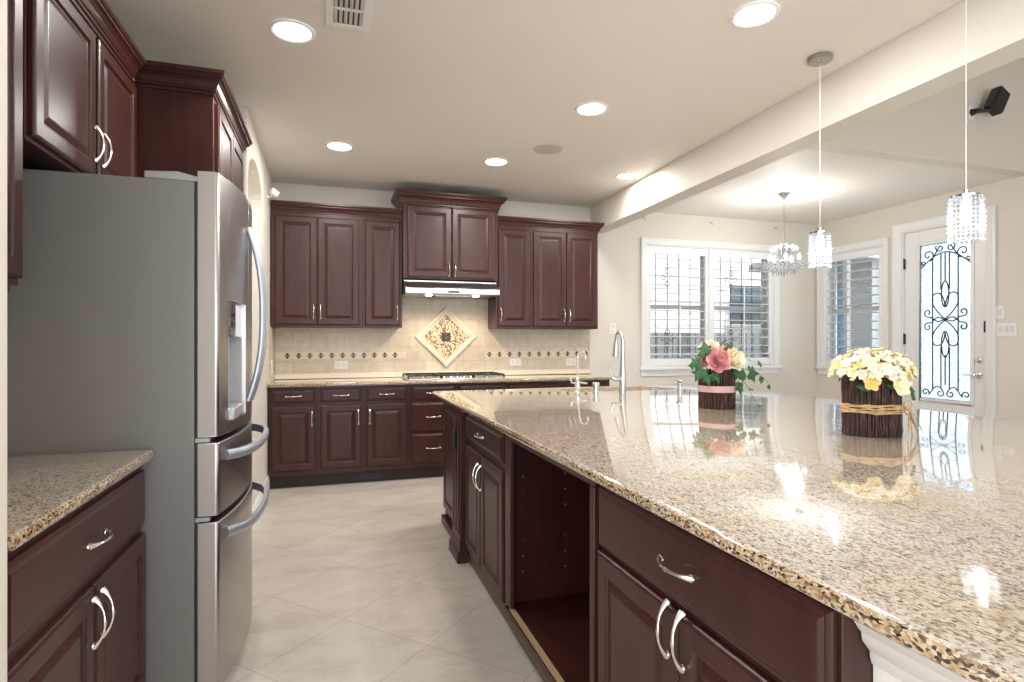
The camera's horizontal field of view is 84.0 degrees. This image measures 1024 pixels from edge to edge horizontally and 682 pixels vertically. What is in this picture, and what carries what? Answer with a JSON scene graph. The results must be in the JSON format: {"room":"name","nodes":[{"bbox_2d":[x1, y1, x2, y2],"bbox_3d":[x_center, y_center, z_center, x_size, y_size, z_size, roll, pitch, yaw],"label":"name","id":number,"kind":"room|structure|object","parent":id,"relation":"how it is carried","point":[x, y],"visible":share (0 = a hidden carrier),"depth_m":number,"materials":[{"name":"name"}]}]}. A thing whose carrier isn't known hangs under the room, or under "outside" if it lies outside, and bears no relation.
{"room":"kitchen","nodes":[
{"label":"kitchen","id":0,"kind":"room"},
{"bbox_2d":[0,0,6,681],"bbox_3d":[-1.582,-0.110,0.731,1.432,2.775,0.237,0,0,-18],"label":"wall","id":1,"kind":"structure","parent":0,"point":[3,3],"depth_m":1.04,"materials":[{"name":"beige paint"}]},
{"bbox_2d":[7,0,22,291],"bbox_3d":[-1.468,-0.710,1.274,0.400,1.139,0.722,0,0,-18],"label":"upper cabinet","id":2,"kind":"object","parent":1,"relation":"attached to","point":[14,7],"visible":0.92,"depth_m":1.61,"materials":[{"name":"brown wood"}]},
{"bbox_2d":[239,107,272,506],"bbox_3d":[-2.097,-0.110,4.471,0.250,2.776,1.804,0,0,-18],"label":"wall","id":3,"kind":"structure","parent":0,"point":[258,181],"depth_m":4.40,"materials":[{"name":"beige paint"}]},
{"bbox_2d":[252,474,269,531],"bbox_3d":[-1.896,1.213,4.281,0.014,0.130,1.330,0,0,-18],"label":"baseboard","id":4,"kind":"structure","parent":3,"relation":"attached to","point":[267,481],"depth_m":4.24,"materials":[{"name":"white"}]},
{"bbox_2d":[267,188,279,198],"bbox_3d":[-2.059,-1.268,4.903,0.088,0.087,0.092,0,0,37],"label":"security camera","id":5,"kind":"object","parent":3,"relation":"attached to","point":[272,192],"visible":1,"depth_m":4.88,"materials":[{"name":"white plastic"}]},
{"bbox_2d":[224,476,543,681],"bbox_3d":[1.526,1.328,1.958,8.500,0.100,9.200,0,0,-18],"label":"floor","id":6,"kind":"structure","parent":0,"point":[360,581],"depth_m":2.85,"materials":[{"name":"tile"}]},
{"bbox_2d":[7,467,145,681],"bbox_3d":[-1.366,0.837,1.397,0.656,0.881,0.893,0,0,-18],"label":"base cabinet","id":7,"kind":"object","parent":6,"relation":"on","point":[76,590],"visible":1,"depth_m":1.43,"materials":[{"name":"brown wood"}]},
{"bbox_2d":[7,450,152,550],"bbox_3d":[-1.388,0.379,1.394,0.671,0.030,0.904,0,0,-18],"label":"countertop","id":8,"kind":"structure","parent":7,"relation":"on","point":[42,490],"depth_m":1.46,"materials":[{"name":"beige stone"}]},
{"bbox_2d":[7,169,268,681],"bbox_3d":[-1.480,0.344,2.272,0.925,1.868,0.818,0,0,-18],"label":"refrigerator","id":9,"kind":"object","parent":6,"relation":"on","point":[129,314],"visible":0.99,"depth_m":1.94,"materials":[{"name":"grey metal"}]},
{"bbox_2d":[269,386,317,488],"bbox_3d":[-1.961,0.837,5.144,0.399,0.881,0.586,0,0,-18],"label":"base cabinet","id":10,"kind":"object","parent":6,"relation":"on","point":[293,411],"visible":0.97,"depth_m":4.91,"materials":[{"name":"brown wood"}]},
{"bbox_2d":[318,385,363,484],"bbox_3d":[-1.585,0.837,5.265,0.389,0.881,0.586,0,0,-18],"label":"base cabinet","id":11,"kind":"object","parent":6,"relation":"on","point":[340,408],"visible":0.97,"depth_m":5.03,"materials":[{"name":"brown wood"}]},
{"bbox_2d":[364,384,408,481],"bbox_3d":[-1.208,0.837,5.385,0.399,0.881,0.586,0,0,-18],"label":"base cabinet","id":12,"kind":"object","parent":6,"relation":"on","point":[386,407],"visible":0.96,"depth_m":5.15,"materials":[{"name":"brown wood"}]},
{"bbox_2d":[360,471,383,480],"bbox_3d":[-1.272,1.225,5.168,0.210,0.070,0.010,0,0,-18],"label":"grille","id":13,"kind":"object","parent":12,"relation":"attached to","point":[380,474],"visible":1,"depth_m":5.16,"materials":[{"name":"black metal"}]},
{"bbox_2d":[408,383,456,478],"bbox_3d":[-0.805,0.837,5.514,0.446,0.881,0.586,0,0,-18],"label":"base cabinet","id":14,"kind":"object","parent":6,"relation":"on","point":[425,410],"visible":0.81,"depth_m":5.26,"materials":[{"name":"brown wood"}]},
{"bbox_2d":[441,402,468,563],"bbox_3d":[-0.125,0.837,3.722,0.640,0.881,0.772,0,0,-18],"label":"island end panel","id":15,"kind":"object","parent":6,"relation":"on","point":[453,520],"visible":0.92,"depth_m":3.37,"materials":[{"name":"brown wood"}]},
{"bbox_2d":[452,428,455,448],"bbox_3d":[-0.345,0.578,3.375,0.008,0.120,0.070,0,0,-18],"label":"island outlet","id":16,"kind":"object","parent":15,"relation":"attached to","point":[453,429],"visible":1,"depth_m":3.36,"materials":[{"name":"black plastic"}]},
{"bbox_2d":[457,382,506,389],"bbox_3d":[-0.357,0.837,5.657,0.492,0.881,0.586,0,0,-18],"label":"base cabinet","id":17,"kind":"object","parent":6,"relation":"on","point":[492,385],"visible":0.02,"depth_m":5.42,"materials":[{"name":"brown wood"}]},
{"bbox_2d":[465,414,510,627],"bbox_3d":[0.116,0.837,2.977,0.636,0.881,0.800,0,0,-18],"label":"base cabinet","id":18,"kind":"object","parent":6,"relation":"on","point":[485,447],"visible":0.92,"depth_m":2.83,"materials":[{"name":"brown wood"}]},
{"bbox_2d":[507,381,559,388],"bbox_3d":[0.144,0.837,5.817,0.559,0.881,0.586,0,0,-18],"label":"base cabinet","id":19,"kind":"object","parent":6,"relation":"on","point":[535,384],"visible":0.02,"depth_m":5.58,"materials":[{"name":"brown wood"}]},
{"bbox_2d":[504,435,599,681],"bbox_3d":[0.398,0.837,2.181,0.624,0.881,0.886,0,0,-18],"label":"base cabinet","id":20,"kind":"object","parent":6,"relation":"on","point":[552,545],"visible":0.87,"depth_m":2.51,"materials":[{"name":"brown wood"}]},
{"bbox_2d":[560,380,608,387],"bbox_3d":[0.670,0.837,5.986,0.544,0.881,0.586,0,0,-18],"label":"base cabinet","id":21,"kind":"object","parent":6,"relation":"on","point":[563,384],"visible":0.02,"depth_m":5.75,"materials":[{"name":"brown wood"}]},
{"bbox_2d":[267,374,610,387],"bbox_3d":[-0.599,0.379,5.578,3.273,0.030,0.581,0,0,-18],"label":"countertop","id":22,"kind":"structure","parent":21,"relation":"on","point":[549,377],"depth_m":5.31,"materials":[{"name":"beige stone"}]},
{"bbox_2d":[402,372,505,380],"bbox_3d":[-0.579,0.340,5.584,0.950,0.047,0.460,0,0,-18],"label":"gas cooktop","id":23,"kind":"object","parent":22,"relation":"in","point":[438,375],"visible":1,"depth_m":5.48,"materials":[{"name":"silver metal"}]},
{"bbox_2d":[402,375,505,380],"bbox_3d":[-0.579,0.357,5.584,0.950,0.012,0.460,0,0,-18],"label":"tray","id":24,"kind":"object","parent":23,"relation":"on","point":[432,377],"depth_m":5.40,"materials":[{"name":"silver metal"}]},
{"bbox_2d":[598,485,872,681],"bbox_3d":[0.634,0.837,1.355,0.636,0.881,0.830,0,0,-18],"label":"base cabinet","id":25,"kind":"object","parent":6,"relation":"on","point":[674,605],"visible":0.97,"depth_m":1.20,"materials":[{"name":"brown wood"}]},
{"bbox_2d":[599,390,968,681],"bbox_3d":[1.034,0.836,2.331,1.850,0.882,4.310,0,0,-18],"label":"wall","id":26,"kind":"structure","parent":6,"relation":"on","point":[891,661],"depth_m":0.84,"materials":[{"name":"beige paint"}]},
{"bbox_2d":[432,384,1023,681],"bbox_3d":[1.189,0.379,2.362,2.305,0.030,4.475,0,0,-18],"label":"countertop","id":27,"kind":"structure","parent":26,"relation":"on","point":[916,540],"depth_m":1.40,"materials":[{"name":"beige stone"}]},
{"bbox_2d":[570,350,586,392],"bbox_3d":[0.485,0.213,4.011,0.166,0.300,0.059,0,0,-41],"label":"filter faucet","id":28,"kind":"object","parent":27,"relation":"on","point":[577,382],"visible":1,"depth_m":3.99,"materials":[{"name":"silver metal"}]},
{"bbox_2d":[592,382,599,392],"bbox_3d":[0.595,0.328,4.033,0.054,0.071,0.054,0,0,-18],"label":"air gap cap","id":29,"kind":"object","parent":27,"relation":"on","point":[595,385],"visible":1,"depth_m":4.01,"materials":[{"name":"grey metal"}]},
{"bbox_2d":[609,331,626,391],"bbox_3d":[0.736,0.144,4.094,0.134,0.438,0.164,0,0,-16],"label":"kitchen faucet","id":30,"kind":"object","parent":27,"relation":"on","point":[621,378],"visible":1,"depth_m":4.04,"materials":[{"name":"grey metal"}]},
{"bbox_2d":[675,380,682,390],"bbox_3d":[1.220,0.324,4.163,0.048,0.080,0.074,0,0,-18],"label":"soap dispenser","id":31,"kind":"object","parent":27,"relation":"on","point":[679,382],"visible":1,"depth_m":4.14,"materials":[{"name":"grey metal"}]},
{"bbox_2d":[688,339,770,408],"bbox_3d":[1.187,0.175,3.093,0.456,0.373,0.304,0,0,15],"label":"flower basket","id":32,"kind":"object","parent":27,"relation":"on","point":[717,388],"visible":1,"depth_m":3.04,"materials":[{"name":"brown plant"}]},
{"bbox_2d":[827,347,922,436],"bbox_3d":[1.403,0.194,2.223,0.316,0.340,0.272,0,0,-15],"label":"flower basket","id":33,"kind":"object","parent":27,"relation":"on","point":[874,382],"visible":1,"depth_m":2.15,"materials":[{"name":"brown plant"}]},
{"bbox_2d":[273,182,815,396],"bbox_3d":[0.784,-0.135,6.445,6.940,2.826,0.200,0,0,-18],"label":"wall","id":34,"kind":"structure","parent":0,"point":[618,248],"depth_m":6.60,"materials":[{"name":"beige paint"}]},
{"bbox_2d":[271,200,362,327],"bbox_3d":[-1.809,-0.688,5.311,0.790,1.122,0.356,0,0,-18],"label":"upper cabinet","id":35,"kind":"object","parent":34,"relation":"attached to","point":[317,248],"visible":1,"depth_m":5.17,"materials":[{"name":"brown wood"}]},
{"bbox_2d":[362,206,402,327],"bbox_3d":[-1.259,-0.688,5.487,0.365,1.122,0.356,0,0,-18],"label":"upper cabinet","id":36,"kind":"object","parent":34,"relation":"attached to","point":[382,226],"visible":0.97,"depth_m":5.36,"materials":[{"name":"brown wood"}]},
{"bbox_2d":[267,297,589,383],"bbox_3d":[-0.603,-0.110,5.589,3.274,0.945,0.584,0,0,-18],"label":"tile backsplash","id":37,"kind":"structure","parent":34,"relation":"attached to","point":[295,353],"depth_m":5.77,"materials":[{"name":"tile"}]},
{"bbox_2d":[334,361,347,368],"bbox_3d":[-1.664,0.233,5.539,0.125,0.078,0.008,0,0,-18],"label":"wall outlet","id":38,"kind":"object","parent":37,"relation":"attached to","point":[337,364],"visible":1,"depth_m":5.54,"materials":[{"name":"white plastic"}]},
{"bbox_2d":[415,307,476,366],"bbox_3d":[-0.676,-0.041,5.849,0.650,0.630,0.022,0,0,-18],"label":"tile medallion","id":39,"kind":"object","parent":37,"relation":"attached to","point":[445,336],"visible":1,"depth_m":5.85,"materials":[{"name":"beige tile"}]},
{"bbox_2d":[510,358,520,365],"bbox_3d":[0.035,0.225,6.082,0.125,0.078,0.008,0,0,-18],"label":"wall outlet","id":40,"kind":"object","parent":37,"relation":"attached to","point":[513,361],"visible":1,"depth_m":6.08,"materials":[{"name":"white plastic"}]},
{"bbox_2d":[565,358,575,365],"bbox_3d":[0.648,0.232,6.279,0.125,0.078,0.008,0,0,-18],"label":"wall outlet","id":41,"kind":"object","parent":37,"relation":"attached to","point":[571,361],"visible":1,"depth_m":6.28,"materials":[{"name":"white plastic"}]},
{"bbox_2d":[391,188,506,281],"bbox_3d":[-0.630,-1.003,5.647,1.082,0.818,0.456,0,0,-18],"label":"upper cabinet","id":42,"kind":"object","parent":34,"relation":"attached to","point":[446,236],"visible":0.96,"depth_m":5.47,"materials":[{"name":"brown wood"}]},
{"bbox_2d":[402,280,499,298],"bbox_3d":[-0.623,-0.506,5.624,0.910,0.152,0.481,0,0,-18],"label":"range hood","id":43,"kind":"object","parent":42,"relation":"attached to","point":[410,288],"visible":0.94,"depth_m":5.46,"materials":[{"name":"silver metal"}]},
{"bbox_2d":[488,215,532,328],"bbox_3d":[-0.020,-0.688,5.883,0.377,1.122,0.356,0,0,-18],"label":"upper cabinet","id":44,"kind":"object","parent":34,"relation":"attached to","point":[511,309],"visible":0.94,"depth_m":5.75,"materials":[{"name":"brown wood"}]},
{"bbox_2d":[531,218,603,329],"bbox_3d":[0.546,-0.688,6.064,0.810,1.122,0.356,0,0,-18],"label":"upper cabinet","id":45,"kind":"object","parent":34,"relation":"attached to","point":[564,253],"visible":0.98,"depth_m":5.91,"materials":[{"name":"brown wood"}]},
{"bbox_2d":[609,323,615,333],"bbox_3d":[1.139,-0.142,6.449,0.085,0.125,0.008,0,0,-18],"label":"light switch","id":46,"kind":"object","parent":34,"relation":"attached to","point":[612,326],"visible":1,"depth_m":6.45,"materials":[{"name":"white plastic"}]},
{"bbox_2d":[639,237,781,375],"bbox_3d":[2.394,-0.392,6.926,2.000,1.600,0.245,0,0,-18],"label":"window","id":47,"kind":"structure","parent":34,"relation":"in","point":[678,366],"depth_m":6.87,"materials":[{"name":"white wood"}]},
{"bbox_2d":[650,254,700,358],"bbox_3d":[1.938,-0.407,6.849,0.794,1.320,0.010,0,0,-18],"label":"grille","id":48,"kind":"object","parent":47,"relation":"attached to","point":[683,307],"depth_m":6.84,"materials":[{"name":"grey"}]},
{"bbox_2d":[714,257,761,357],"bbox_3d":[2.809,-0.407,7.128,0.794,1.320,0.010,0,0,-18],"label":"grille","id":49,"kind":"object","parent":47,"relation":"attached to","point":[731,308],"depth_m":7.14,"materials":[{"name":"grey"}]},
{"bbox_2d":[590,0,1023,232],"bbox_3d":[2.172,-1.355,2.164,0.170,0.283,8.808,0,0,-16],"label":"beam","id":50,"kind":"structure","parent":34,"relation":"attached to","point":[929,59],"depth_m":3.09,"materials":[{"name":"beige paint"}]},
{"bbox_2d":[108,0,1018,224],"bbox_3d":[1.438,-1.558,2.035,8.380,0.120,9.000,0,0,-18],"label":"ceiling","id":51,"kind":"structure","parent":0,"point":[434,90],"depth_m":3.32,"materials":[{"name":"white paint"}]},
{"bbox_2d":[268,18,315,43],"bbox_3d":[-1.061,-1.492,2.749,0.216,0.010,0.216,0,0,-18],"label":"recessed light","id":52,"kind":"object","parent":51,"relation":"in","point":[288,30],"visible":1,"depth_m":2.74,"materials":[{"name":"white"}]},
{"bbox_2d":[325,141,353,151],"bbox_3d":[-1.325,-1.492,4.371,0.216,0.010,0.216,0,0,-18],"label":"recessed light","id":53,"kind":"object","parent":51,"relation":"in","point":[333,145],"visible":1,"depth_m":4.37,"materials":[{"name":"white"}]},
{"bbox_2d":[325,0,372,32],"bbox_3d":[-0.736,-1.492,2.563,0.200,0.010,0.334,0,0,-18],"label":"ceiling vent","id":54,"kind":"object","parent":51,"relation":"in","point":[345,14],"visible":1,"depth_m":2.60,"materials":[{"name":"white metal"}]},
{"bbox_2d":[483,157,508,165],"bbox_3d":[-0.134,-1.492,4.748,0.216,0.010,0.216,0,0,-18],"label":"recessed light","id":55,"kind":"object","parent":51,"relation":"in","point":[494,161],"visible":1,"depth_m":4.73,"materials":[{"name":"white"}]},
{"bbox_2d":[533,144,562,153],"bbox_3d":[0.281,-1.495,4.440,0.230,0.005,0.230,0,0,-18],"label":"ceiling speaker","id":56,"kind":"object","parent":51,"relation":"attached to","point":[544,148],"visible":1,"depth_m":4.43,"materials":[{"name":"grey plastic"}]},
{"bbox_2d":[575,102,607,115],"bbox_3d":[0.512,-1.492,3.666,0.216,0.010,0.216,0,0,-18],"label":"recessed light","id":57,"kind":"object","parent":51,"relation":"in","point":[587,108],"visible":1,"depth_m":3.65,"materials":[{"name":"white"}]},
{"bbox_2d":[615,172,638,179],"bbox_3d":[1.041,-1.492,5.150,0.216,0.010,0.216,0,0,-18],"label":"recessed light","id":58,"kind":"object","parent":51,"relation":"in","point":[625,175],"visible":1,"depth_m":5.13,"materials":[{"name":"white"}]},
{"bbox_2d":[730,0,780,27],"bbox_3d":[1.113,-1.492,2.607,0.216,0.010,0.216,0,0,-18],"label":"recessed light","id":59,"kind":"object","parent":51,"relation":"in","point":[761,12],"visible":1,"depth_m":2.60,"materials":[{"name":"white"}]},
{"bbox_2d":[763,192,804,268],"bbox_3d":[2.753,-1.069,5.760,0.412,0.855,0.412,0,0,-18],"label":"chandelier","id":60,"kind":"object","parent":51,"relation":"hanging from","point":[783,195],"visible":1,"depth_m":5.75,"materials":[{"name":"silver metal"}]},
{"bbox_2d":[807,51,832,263],"bbox_3d":[1.625,-0.942,3.002,0.120,1.111,0.120,0,0,-18],"label":"pendant lamp","id":61,"kind":"object","parent":51,"relation":"hanging from","point":[821,58],"visible":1,"depth_m":2.99,"materials":[{"name":"silver metal"}]},
{"bbox_2d":[948,0,984,237],"bbox_3d":[1.839,-0.948,2.304,0.130,1.098,0.128,0,0,-18],"label":"pendant lamp","id":62,"kind":"object","parent":51,"relation":"hanging from","point":[966,196],"visible":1,"depth_m":2.30,"materials":[{"name":"silver metal"}]},
{"bbox_2d":[837,287,842,354],"bbox_3d":[6.104,-0.302,10.719,0.039,1.400,0.300,0,0,-18],"label":"post","id":63,"kind":"object","parent":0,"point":[839,293],"depth_m":10.62,"materials":[{"name":"white wood"}]},
{"bbox_2d":[806,57,1023,175],"bbox_3d":[3.162,-2.410,4.654,3.099,1.824,0.120,0,0,-18],"label":"wall","id":64,"kind":"structure","parent":0,"point":[931,130],"depth_m":4.77,"materials":[{"name":"beige paint"}]},
{"bbox_2d":[968,86,1010,119],"bbox_3d":[4.023,-2.002,4.793,0.303,0.261,0.140,0,0,-18],"label":"wall speaker","id":65,"kind":"object","parent":64,"relation":"attached to","point":[998,97],"visible":1,"depth_m":4.75,"materials":[{"name":"black plastic"}]},
{"bbox_2d":[994,86,1010,111],"bbox_3d":[4.089,-2.017,4.743,0.191,0.217,0.005,0,0,-18],"label":"grille","id":66,"kind":"object","parent":65,"relation":"attached to","point":[1001,96],"depth_m":4.74,"materials":[{"name":"black plastic"}]},
{"bbox_2d":[816,176,1023,420],"bbox_3d":[5.364,-1.022,3.186,0.200,4.600,8.800,0,0,-18],"label":"wall","id":67,"kind":"structure","parent":0,"point":[1007,195],"depth_m":5.34,"materials":[{"name":"beige paint"}]},
{"bbox_2d":[814,237,888,375],"bbox_3d":[4.153,-0.367,6.867,0.245,1.590,1.010,0,0,-18],"label":"window","id":68,"kind":"structure","parent":67,"relation":"in","point":[827,310],"depth_m":6.99,"materials":[{"name":"white wood"}]},
{"bbox_2d":[892,205,995,417],"bbox_3d":[4.487,0.001,5.871,0.235,2.555,1.020,0,0,-18],"label":"door","id":69,"kind":"structure","parent":67,"relation":"in","point":[949,284],"depth_m":5.80,"materials":[{"name":"white"}]},
{"bbox_2d":[996,306,1003,318],"bbox_3d":[4.567,-0.267,5.330,0.012,0.125,0.075,0,0,-18],"label":"light switch","id":70,"kind":"object","parent":67,"relation":"attached to","point":[999,309],"visible":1,"depth_m":5.32,"materials":[{"name":"white plastic"}]},
{"bbox_2d":[996,322,1016,335],"bbox_3d":[4.583,-0.107,5.279,0.012,0.125,0.172,0,0,-18],"label":"light switch","id":71,"kind":"object","parent":67,"relation":"attached to","point":[1002,329],"visible":1,"depth_m":5.27,"materials":[{"name":"white plastic"}]},
{"bbox_3d":[-2.052,-0.109,2.125,0.145,2.775,2.702,0,0,-18],"label":"wall","id":72,"kind":"structure","parent":0,"visible":0},
{"bbox_2d":[23,0,145,176],"bbox_3d":[-1.729,-0.937,2.102,0.420,0.684,0.998,0,0,-18],"label":"upper cabinet","id":73,"kind":"object","parent":72,"relation":"attached to","point":[81,63],"visible":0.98,"depth_m":1.99,"materials":[{"name":"brown wood"}]},
{"bbox_2d":[134,60,252,193],"bbox_3d":[-1.870,-0.001,3.055,0.753,2.556,1.016,0,0,-18],"label":"upper cabinet","id":74,"kind":"object","parent":72,"relation":"attached to","point":[189,119],"visible":0.15,"depth_m":2.68,"materials":[{"name":"brown wood"}]},
{"label":"outside","id":75,"kind":"structure","parent":0,"visible":0},
{"bbox_3d":[2.128,1.348,19.605,44.000,0.100,23.950,0,0,-18],"label":"lawn","id":76,"kind":"structure","parent":75,"visible":0},
{"bbox_2d":[650,254,760,332],"bbox_3d":[1.268,-1.402,13.267,15.500,5.400,4.500,0,0,-18],"label":"house","id":77,"kind":"structure","parent":76,"relation":"on","point":[660,262],"depth_m":12.28,"materials":[{"name":"brick"}]},
{"bbox_2d":[650,332,760,358],"bbox_3d":[0.555,0.578,8.908,10.485,1.440,0.030,0,0,-18],"label":"fence","id":78,"kind":"object","parent":76,"relation":"on","point":[684,341],"visible":0.04,"depth_m":9.69,"materials":[{"name":"grey"}]},
{"bbox_2d":[749,255,878,354],"bbox_3d":[5.826,-0.152,10.998,1.000,2.900,2.400,0,0,-18],"label":"patio cover","id":79,"kind":"object","parent":76,"relation":"on","point":[872,264],"visible":0.18,"depth_m":10.15,"materials":[{"name":"grey"}]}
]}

